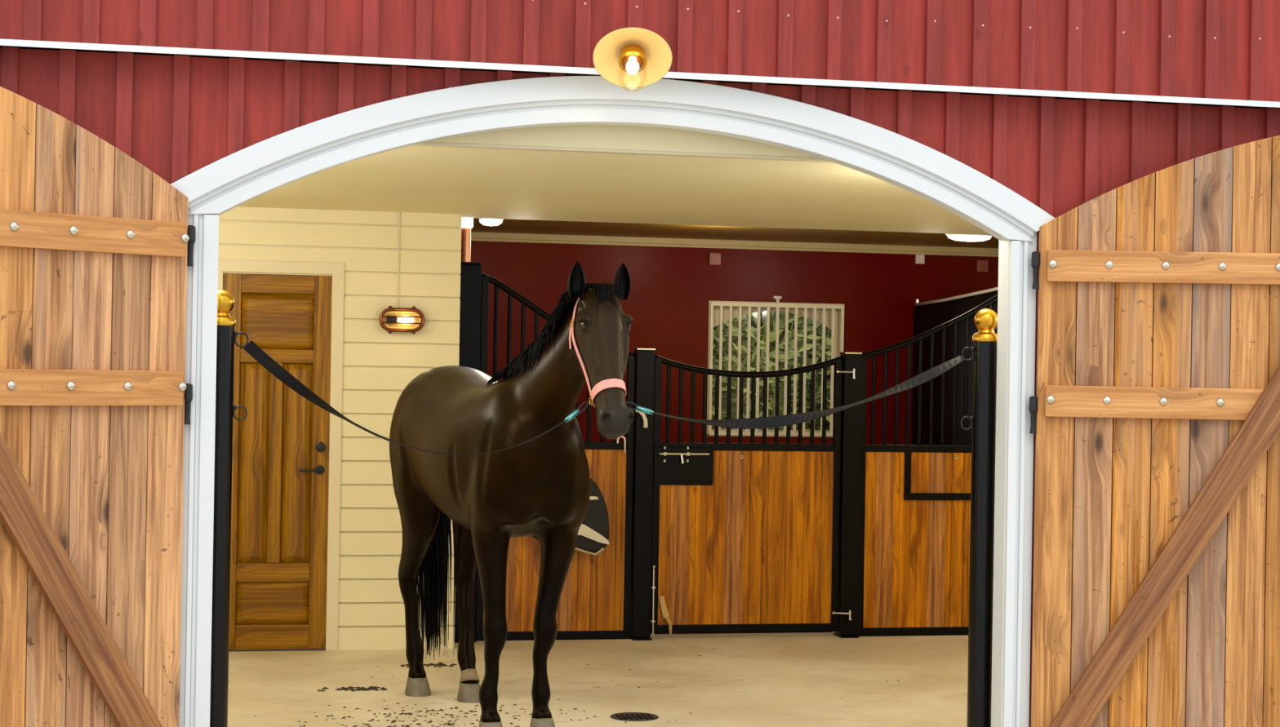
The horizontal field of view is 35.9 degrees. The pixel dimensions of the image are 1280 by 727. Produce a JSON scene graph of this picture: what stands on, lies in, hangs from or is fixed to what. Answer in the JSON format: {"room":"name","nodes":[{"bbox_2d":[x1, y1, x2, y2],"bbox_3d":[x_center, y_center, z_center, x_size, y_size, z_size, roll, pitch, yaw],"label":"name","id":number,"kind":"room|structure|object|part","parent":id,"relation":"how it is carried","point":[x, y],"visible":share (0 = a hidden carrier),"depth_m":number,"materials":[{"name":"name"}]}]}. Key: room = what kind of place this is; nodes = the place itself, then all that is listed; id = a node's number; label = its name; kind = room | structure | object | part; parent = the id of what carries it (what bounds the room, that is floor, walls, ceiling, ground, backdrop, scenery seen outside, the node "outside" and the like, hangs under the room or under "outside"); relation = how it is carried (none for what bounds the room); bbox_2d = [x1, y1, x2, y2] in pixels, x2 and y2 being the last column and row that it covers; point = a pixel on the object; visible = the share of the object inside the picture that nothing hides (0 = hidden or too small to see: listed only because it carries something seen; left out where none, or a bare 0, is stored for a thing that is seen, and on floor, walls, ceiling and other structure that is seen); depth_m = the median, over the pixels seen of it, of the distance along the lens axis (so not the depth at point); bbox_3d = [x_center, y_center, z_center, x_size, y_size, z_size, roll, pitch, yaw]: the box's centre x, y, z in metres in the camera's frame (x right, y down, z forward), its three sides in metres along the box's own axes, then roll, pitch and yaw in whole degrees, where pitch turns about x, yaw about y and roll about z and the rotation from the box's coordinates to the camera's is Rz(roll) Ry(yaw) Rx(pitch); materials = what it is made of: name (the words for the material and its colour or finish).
{"room":"stable yard","nodes":[
{"label":"stable yard","id":0,"kind":"room"},
{"bbox_2d":[217,206,462,650],"bbox_3d":[-2.599,0.286,10.894,3.185,2.600,0.120,1,0,-12],"label":"wall","id":1,"kind":"structure","parent":0,"point":[378,365],"depth_m":11.07,"materials":[{"name":"beige paint"}]},
{"bbox_2d":[222,273,332,650],"bbox_3d":[-2.022,0.546,10.934,0.600,2.080,0.099,1,0,-12],"label":"door","id":2,"kind":"structure","parent":1,"relation":"in","point":[279,514],"depth_m":10.95,"materials":[{"name":"brown wood"}]},
{"bbox_3d":[-2.143,0.549,10.938,0.165,1.110,0.026,1,0,-12],"label":"panel","id":3,"kind":"part","parent":2,"relation":"part of","materials":[{"name":"brown wood"}]},
{"bbox_3d":[-2.045,1.518,10.959,0.400,0.135,0.042,1,0,-12],"label":"rail","id":4,"kind":"part","parent":2,"relation":"part of","materials":[{"name":"brown wood"}]},
{"bbox_3d":[-2.041,1.331,10.959,0.400,0.240,0.026,1,0,-12],"label":"panel","id":5,"kind":"part","parent":2,"relation":"part of","materials":[{"name":"brown wood"}]},
{"bbox_3d":[-2.038,1.158,10.960,0.400,0.105,0.042,1,0,-12],"label":"rail","id":6,"kind":"part","parent":2,"relation":"part of","materials":[{"name":"brown wood"}]},
{"bbox_3d":[-2.018,-0.041,10.964,0.400,0.075,0.042,1,0,-12],"label":"rail","id":7,"kind":"part","parent":2,"relation":"part of","materials":[{"name":"brown wood"}]},
{"bbox_3d":[-2.015,-0.234,10.965,0.400,0.310,0.026,1,0,-12],"label":"panel","id":8,"kind":"part","parent":2,"relation":"part of","materials":[{"name":"brown wood"}]},
{"bbox_3d":[-2.011,-0.441,10.966,0.400,0.105,0.042,1,0,-12],"label":"rail","id":9,"kind":"part","parent":2,"relation":"part of","materials":[{"name":"brown wood"}]},
{"bbox_3d":[-1.913,0.553,10.986,0.165,1.110,0.026,1,0,-12],"label":"panel","id":10,"kind":"part","parent":2,"relation":"part of","materials":[{"name":"brown wood"}]},
{"bbox_3d":[-1.821,0.592,10.955,0.144,0.052,0.057,1,0,-12],"label":"lever handle","id":11,"kind":"part","parent":2,"relation":"part of","materials":[{"name":"grey metal"}]},
{"bbox_2d":[217,259,344,651],"bbox_3d":[-2.034,0.513,10.974,0.738,2.165,0.076,1,0,-12],"label":"trim","id":12,"kind":"structure","parent":1,"relation":"attached to","point":[336,270],"depth_m":11.00,"materials":[{"name":"beige paint"}]},
{"bbox_2d":[396,212,400,307],"bbox_3d":[-1.354,-0.579,11.089,0.017,0.544,0.012,1,0,-12],"label":"cable","id":13,"kind":"object","parent":1,"relation":"attached to","point":[398,245],"visible":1,"depth_m":11.09,"materials":[{"name":"beige paint"}]},
{"bbox_2d":[378,306,424,334],"bbox_3d":[-1.334,-0.244,11.059,0.254,0.158,0.078,1,0,-12],"label":"lamp","id":14,"kind":"object","parent":1,"relation":"attached to","point":[391,319],"visible":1,"depth_m":11.05,"materials":[{"name":"orange metal"}]},
{"bbox_3d":[-1.339,-0.244,11.083,0.250,0.132,0.030,1,0,-12],"label":"plate","id":15,"kind":"part","parent":14,"relation":"part of","materials":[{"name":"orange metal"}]},
{"bbox_3d":[-1.336,-0.244,11.067,0.212,0.096,0.006,1,0,-12],"label":"reflector plate","id":16,"kind":"part","parent":14,"relation":"part of","materials":[{"name":"gold metal"}]},
{"bbox_3d":[-1.311,-0.243,11.057,0.096,0.048,0.024,1,0,-12],"label":"bulb","id":17,"kind":"part","parent":14,"relation":"part of","materials":[{"name":"white glass"}]},
{"bbox_2d":[227,631,968,726],"bbox_3d":[0.133,1.710,11.427,8.800,0.150,7.420,1,0,-12],"label":"floor","id":18,"kind":"structure","parent":0,"point":[723,686],"depth_m":10.00,"materials":[{"name":"concrete"}]},
{"bbox_2d":[209,289,248,726],"bbox_3d":[-1.590,0.655,7.487,0.149,1.872,0.116,1,0,19],"label":"post","id":19,"kind":"object","parent":18,"relation":"on","point":[225,410],"visible":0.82,"depth_m":7.45,"materials":[{"name":"black metal"}]},
{"bbox_2d":[243,340,588,455],"bbox_3d":[-0.860,0.142,7.757,1.396,0.441,0.045,1,0,-21],"label":"tie","id":20,"kind":"object","parent":19,"relation":"attached to","point":[255,352],"visible":1,"depth_m":7.59,"materials":[{"name":"fabric"}]},
{"bbox_2d":[316,686,386,691],"bbox_3d":[-1.415,1.595,9.695,0.347,0.013,0.129,1,0,-12],"label":"crumbs","id":21,"kind":"object","parent":18,"relation":"on","point":[370,688],"visible":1,"depth_m":9.69,"materials":[{"name":"brown soil"}]},
{"bbox_2d":[400,662,456,667],"bbox_3d":[-1.122,1.604,10.510,0.306,0.011,0.144,1,0,-12],"label":"crumbs","id":22,"kind":"object","parent":18,"relation":"on","point":[439,664],"visible":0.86,"depth_m":10.51,"materials":[{"name":"brown soil"}]},
{"bbox_2d":[453,262,482,643],"bbox_3d":[-1.009,0.513,11.502,0.127,2.205,0.170,1,0,-12],"label":"post","id":23,"kind":"object","parent":18,"relation":"on","point":[470,272],"visible":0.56,"depth_m":11.46,"materials":[{"name":"black metal"}]},
{"bbox_2d":[460,227,471,262],"bbox_3d":[-1.016,-0.690,11.501,0.060,0.199,0.060,1,0,-12],"label":"copper sleeve","id":24,"kind":"object","parent":23,"relation":"on","point":[465,251],"visible":0.86,"depth_m":11.47,"materials":[{"name":"orange metal"}]},
{"bbox_2d":[461,217,473,228],"bbox_3d":[-1.013,-0.827,11.502,0.084,0.074,0.084,1,0,-12],"label":"lamp","id":25,"kind":"object","parent":24,"relation":"on","point":[465,222],"visible":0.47,"depth_m":11.46,"materials":[{"name":"white"}]},
{"bbox_2d":[389,261,634,726],"bbox_3d":[-0.648,0.595,8.902,0.606,2.035,2.338,1,0,-22],"label":"horse","id":26,"kind":"object","parent":18,"relation":"on","point":[540,487],"visible":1,"depth_m":8.45},
{"bbox_2d":[568,297,626,407],"bbox_3d":[-0.145,-0.057,8.050,0.223,0.490,0.285,1,0,-20],"label":"halter","id":27,"kind":"object","parent":26,"relation":"attached to","point":[611,383],"visible":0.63,"depth_m":7.99,"materials":[{"name":"pink fabric"}]},
{"bbox_2d":[475,272,635,640],"bbox_3d":[-0.495,0.553,11.611,0.930,2.150,0.044,1,0,-12],"label":"partition","id":28,"kind":"object","parent":18,"relation":"on","point":[594,603],"visible":0.53,"depth_m":11.64,"materials":[{"name":"brown wood"}]},
{"bbox_3d":[-0.481,-0.277,11.614,0.930,0.490,0.038,1,0,-12],"label":"rail","id":29,"kind":"part","parent":28,"relation":"part of","materials":[{"name":"black metal"}]},
{"bbox_2d":[531,478,608,555],"bbox_3d":[-0.425,0.871,11.517,0.498,0.493,0.113,1,0,-12],"label":"rug","id":30,"kind":"object","parent":28,"relation":"hanging from","point":[593,537],"visible":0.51,"depth_m":11.51,"materials":[{"name":"fabric"}]},
{"bbox_2d":[616,435,626,453],"bbox_3d":[-0.110,0.477,11.641,0.056,0.103,0.012,1,0,-12],"label":"hook","id":31,"kind":"object","parent":28,"relation":"attached to","point":[622,437],"visible":0.89,"depth_m":11.64,"materials":[{"name":"white metal"}]},
{"bbox_2d":[228,648,899,726],"bbox_3d":[0.144,1.626,10.204,4.576,0.007,2.167,1,0,-32],"label":"crumbs","id":32,"kind":"object","parent":18,"relation":"on","point":[455,708],"visible":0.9,"depth_m":8.99,"materials":[{"name":"brown soil"}]},
{"bbox_2d":[609,712,658,721],"bbox_3d":[-0.026,1.621,9.057,0.224,0.004,0.224,1,0,-12],"label":"floor drain","id":33,"kind":"object","parent":18,"relation":"on","point":[626,717],"visible":1,"depth_m":9.05,"materials":[{"name":"metal"}]},
{"bbox_2d":[630,347,655,640],"bbox_3d":[0.012,0.771,11.718,0.112,1.725,0.170,1,0,-12],"label":"post","id":34,"kind":"object","parent":18,"relation":"on","point":[644,382],"visible":1,"depth_m":11.67,"materials":[{"name":"metal"}]},
{"bbox_3d":[-0.002,1.629,11.715,0.112,0.010,0.170,1,0,-12],"label":"foot plate","id":35,"kind":"part","parent":34,"relation":"part of","materials":[{"name":"black metal"}]},
{"bbox_2d":[635,410,648,427],"bbox_3d":[0.010,0.324,11.649,0.076,0.109,0.030,1,0,0],"label":"hook","id":36,"kind":"object","parent":34,"relation":"attached to","point":[643,415],"visible":0.8,"depth_m":11.64,"materials":[{"name":"white metal"}]},
{"bbox_2d":[833,351,862,638],"bbox_3d":[1.266,0.794,11.983,0.109,1.725,0.170,1,0,-12],"label":"post","id":37,"kind":"object","parent":18,"relation":"on","point":[851,388],"visible":1,"depth_m":11.94,"materials":[{"name":"metal"}]},
{"bbox_2d":[650,354,855,635],"bbox_3d":[0.677,0.786,11.834,1.242,1.679,0.091,1,0,-12],"label":"gate","id":38,"kind":"object","parent":37,"relation":"attached to","point":[745,536],"visible":1,"depth_m":11.84,"materials":[{"name":"wood"}]},
{"bbox_3d":[0.258,0.611,11.747,0.365,0.225,0.016,1,0,-12],"label":"latch plate","id":39,"kind":"part","parent":38,"relation":"part of","materials":[{"name":"black metal"}]},
{"bbox_3d":[0.653,0.016,11.853,1.176,0.140,0.038,1,0,-12],"label":"rail","id":40,"kind":"part","parent":38,"relation":"part of","materials":[{"name":"black metal"}]},
{"bbox_3d":[1.251,1.651,11.979,0.109,0.010,0.170,1,0,-12],"label":"foot plate","id":41,"kind":"part","parent":37,"relation":"part of","materials":[{"name":"black metal"}]},
{"bbox_2d":[856,294,997,636],"bbox_3d":[2.173,0.515,12.170,1.744,2.321,0.052,1,0,-12],"label":"partition","id":42,"kind":"object","parent":18,"relation":"on","point":[913,545],"visible":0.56,"depth_m":12.06,"materials":[{"name":"wood"}]},
{"bbox_3d":[2.176,0.524,12.175,1.734,2.303,0.044,1,0,-12],"label":"frame","id":43,"kind":"part","parent":42,"relation":"part of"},
{"bbox_3d":[2.187,-0.325,12.177,1.744,0.640,0.038,1,0,-12],"label":"rail","id":44,"kind":"part","parent":42,"relation":"part of","materials":[{"name":"black metal"}]},
{"bbox_3d":[1.926,0.688,12.101,0.646,0.300,0.018,1,0,-12],"label":"hatch frame","id":45,"kind":"part","parent":42,"relation":"part of","materials":[{"name":"black metal"}]},
{"bbox_2d":[911,286,998,445],"bbox_3d":[2.466,0.520,13.886,0.040,2.328,3.132,1,0,-12],"label":"wall","id":46,"kind":"structure","parent":18,"relation":"on","point":[927,315],"depth_m":14.71,"materials":[{"name":"black metal"}]},
{"bbox_3d":[2.164,-0.489,15.402,0.040,0.036,0.040,1,0,-12],"label":"knob","id":47,"kind":"part","parent":46,"relation":"part of","materials":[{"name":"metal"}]},
{"bbox_2d":[960,308,997,726],"bbox_3d":[1.397,0.708,8.135,0.149,1.872,0.116,1,0,19],"label":"post","id":48,"kind":"object","parent":18,"relation":"on","point":[983,420],"visible":0.98,"depth_m":8.09,"materials":[{"name":"black metal"}]},
{"bbox_2d":[625,355,964,429],"bbox_3d":[0.632,0.113,8.083,1.394,0.316,0.046,1,0,-2],"label":"tie","id":49,"kind":"object","parent":48,"relation":"attached to","point":[794,419],"visible":0.91,"depth_m":8.08,"materials":[{"name":"fabric"}]},
{"bbox_2d":[238,124,990,235],"bbox_3d":[0.471,-0.885,9.802,8.900,0.120,3.780,1,0,-12],"label":"ceiling","id":50,"kind":"structure","parent":0,"point":[467,182],"depth_m":9.34,"materials":[{"name":"paint"}]},
{"bbox_2d":[410,142,831,162],"bbox_3d":[0.852,-0.820,7.994,8.700,0.014,0.085,1,0,-12],"label":"trim","id":51,"kind":"structure","parent":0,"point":[426,144],"depth_m":7.77,"materials":[{"name":"beige paint"}]},
{"bbox_2d":[0,0,1279,108],"bbox_3d":[0.486,-2.341,7.729,11.421,2.465,0.202,1,0,-12],"label":"wall","id":52,"kind":"structure","parent":0,"point":[1211,49],"depth_m":7.68,"materials":[{"name":"metal"}]},
{"bbox_2d":[592,26,672,88],"bbox_3d":[-0.065,-1.129,7.305,0.274,0.283,0.381,1,0,-34],"label":"lamp","id":53,"kind":"object","parent":52,"relation":"attached to","point":[630,57],"visible":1,"depth_m":7.25,"materials":[{"name":"gold metal"}]},
{"bbox_3d":[-0.029,-1.092,7.223,0.050,0.072,0.067,1,0,-12],"label":"bulb","id":54,"kind":"part","parent":53,"relation":"part of","materials":[{"name":"white glass"}]},
{"bbox_2d":[0,39,1279,107],"bbox_3d":[0.470,-1.099,7.649,11.400,0.034,0.112,1,0,-12],"label":"trim","id":55,"kind":"structure","parent":52,"relation":"attached to","point":[11,42],"depth_m":7.45,"materials":[{"name":"white paint"}]},
{"bbox_2d":[0,46,1279,726],"bbox_3d":[0.423,0.266,7.755,11.400,2.720,0.126,1,0,-12],"label":"wall","id":56,"kind":"structure","parent":0,"point":[175,116],"depth_m":7.49,"materials":[{"name":"red paint"}]},
{"bbox_2d":[0,86,195,726],"bbox_3d":[-2.193,0.242,6.664,1.588,2.631,0.110,1,0,-45],"label":"door","id":57,"kind":"structure","parent":56,"relation":"in","point":[96,247],"depth_m":6.92,"materials":[{"name":"brown wood"}]},
{"bbox_2d":[178,208,218,726],"bbox_3d":[-1.640,0.501,7.315,0.120,2.223,0.139,1,0,-12],"label":"trim","id":58,"kind":"structure","parent":56,"relation":"attached to","point":[198,485],"depth_m":7.25,"materials":[{"name":"white paint"}]},
{"bbox_2d":[170,75,1055,241],"bbox_3d":[-0.040,-0.809,7.616,3.487,0.582,0.105,1,0,-12],"label":"trim","id":59,"kind":"structure","parent":56,"relation":"attached to","point":[255,171],"depth_m":7.56,"materials":[{"name":"white paint"}]},
{"bbox_2d":[991,231,1037,726],"bbox_3d":[1.514,0.557,7.981,0.118,2.223,0.139,1,0,-12],"label":"trim","id":60,"kind":"structure","parent":56,"relation":"attached to","point":[1016,298],"depth_m":7.93,"materials":[{"name":"white paint"}]},
{"bbox_2d":[1028,135,1279,726],"bbox_3d":[2.347,0.324,7.840,1.588,2.631,0.110,1,0,3],"label":"door","id":61,"kind":"structure","parent":56,"relation":"in","point":[1155,407],"depth_m":7.87,"materials":[{"name":"brown wood"}]},
{"bbox_2d":[470,241,998,444],"bbox_3d":[0.935,0.352,15.245,5.700,2.620,0.120,1,0,-12],"label":"wall","id":62,"kind":"structure","parent":0,"point":[672,289],"depth_m":15.09,"materials":[{"name":"red paint"}]},
{"bbox_2d":[708,253,720,265],"bbox_3d":[0.573,-0.799,15.090,0.090,0.094,0.034,1,0,-12],"label":"wall box","id":63,"kind":"object","parent":62,"relation":"attached to","point":[714,259],"visible":1,"depth_m":15.08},
{"bbox_2d":[471,231,998,257],"bbox_3d":[0.970,-0.905,15.150,5.515,0.065,0.080,1,0,-12],"label":"trim","id":64,"kind":"structure","parent":62,"relation":"attached to","point":[475,236],"depth_m":15.06,"materials":[{"name":"paint"}]},
{"bbox_2d":[706,296,844,437],"bbox_3d":[1.040,0.024,15.243,1.083,1.087,0.137,1,0,-12],"label":"window","id":65,"kind":"structure","parent":62,"relation":"in","point":[831,316],"depth_m":15.19,"materials":[{"name":"beige paint"}]},
{"bbox_2d":[915,254,924,264],"bbox_3d":[2.189,-0.816,15.431,0.070,0.074,0.034,1,0,-12],"label":"wall box","id":66,"kind":"object","parent":62,"relation":"attached to","point":[919,259],"visible":1,"depth_m":15.42,"materials":[{"name":"white plastic"}]},
{"bbox_2d":[976,260,988,272],"bbox_3d":[2.697,-0.766,15.538,0.090,0.094,0.034,1,0,-12],"label":"wall box","id":67,"kind":"object","parent":62,"relation":"attached to","point":[982,266],"visible":1,"depth_m":15.52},
{"bbox_2d":[471,217,999,248],"bbox_3d":[1.303,-0.988,13.616,5.700,0.100,3.420,1,0,-12],"label":"ceiling","id":68,"kind":"structure","parent":0,"point":[508,226],"depth_m":14.34,"materials":[{"name":"beige paint"}]},
{"bbox_2d":[478,217,503,226],"bbox_3d":[-0.904,-0.908,11.984,0.153,0.147,0.153,1,0,-12],"label":"lamp","id":69,"kind":"object","parent":68,"relation":"attached to","point":[488,222],"visible":0.56,"depth_m":11.94,"materials":[{"name":"white glass"}]},
{"bbox_2d":[945,233,992,241],"bbox_3d":[2.159,-0.862,12.938,0.326,0.127,0.143,1,0,-12],"label":"lamp","id":70,"kind":"object","parent":68,"relation":"attached to","point":[962,237],"visible":0.65,"depth_m":12.89,"materials":[{"name":"white glass"}]},
{"bbox_3d":[-1.116,1.690,12.502,60.000,0.095,70.000,1,0,-12],"label":"ground","id":71,"kind":"structure","parent":0,"visible":0},
{"bbox_2d":[711,315,783,430],"bbox_3d":[0.549,0.537,17.452,1.449,2.380,1.499,1,0,-12],"label":"shrub","id":72,"kind":"object","parent":71,"relation":"on","point":[744,319],"visible":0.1,"depth_m":17.17,"materials":[{"name":"green plant"}]},
{"bbox_2d":[716,311,822,430],"bbox_3d":[0.964,-0.858,20.284,5.824,5.380,2.116,1,0,-12],"label":"shrub","id":73,"kind":"object","parent":71,"relation":"on","point":[772,313],"visible":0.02,"depth_m":19.63,"materials":[{"name":"green plant"}]},
{"bbox_2d":[772,315,831,430],"bbox_3d":[1.896,0.431,17.940,1.433,2.650,1.516,1,0,-12],"label":"shrub","id":74,"kind":"object","parent":71,"relation":"on","point":[810,322],"visible":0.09,"depth_m":17.67,"materials":[{"name":"green plant"}]},
{"bbox_3d":[1.795,0.745,18.050,0.804,1.957,0.555,1,0,-38],"label":"stem","id":75,"kind":"part","parent":74,"relation":"part of","materials":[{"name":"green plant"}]}
]}

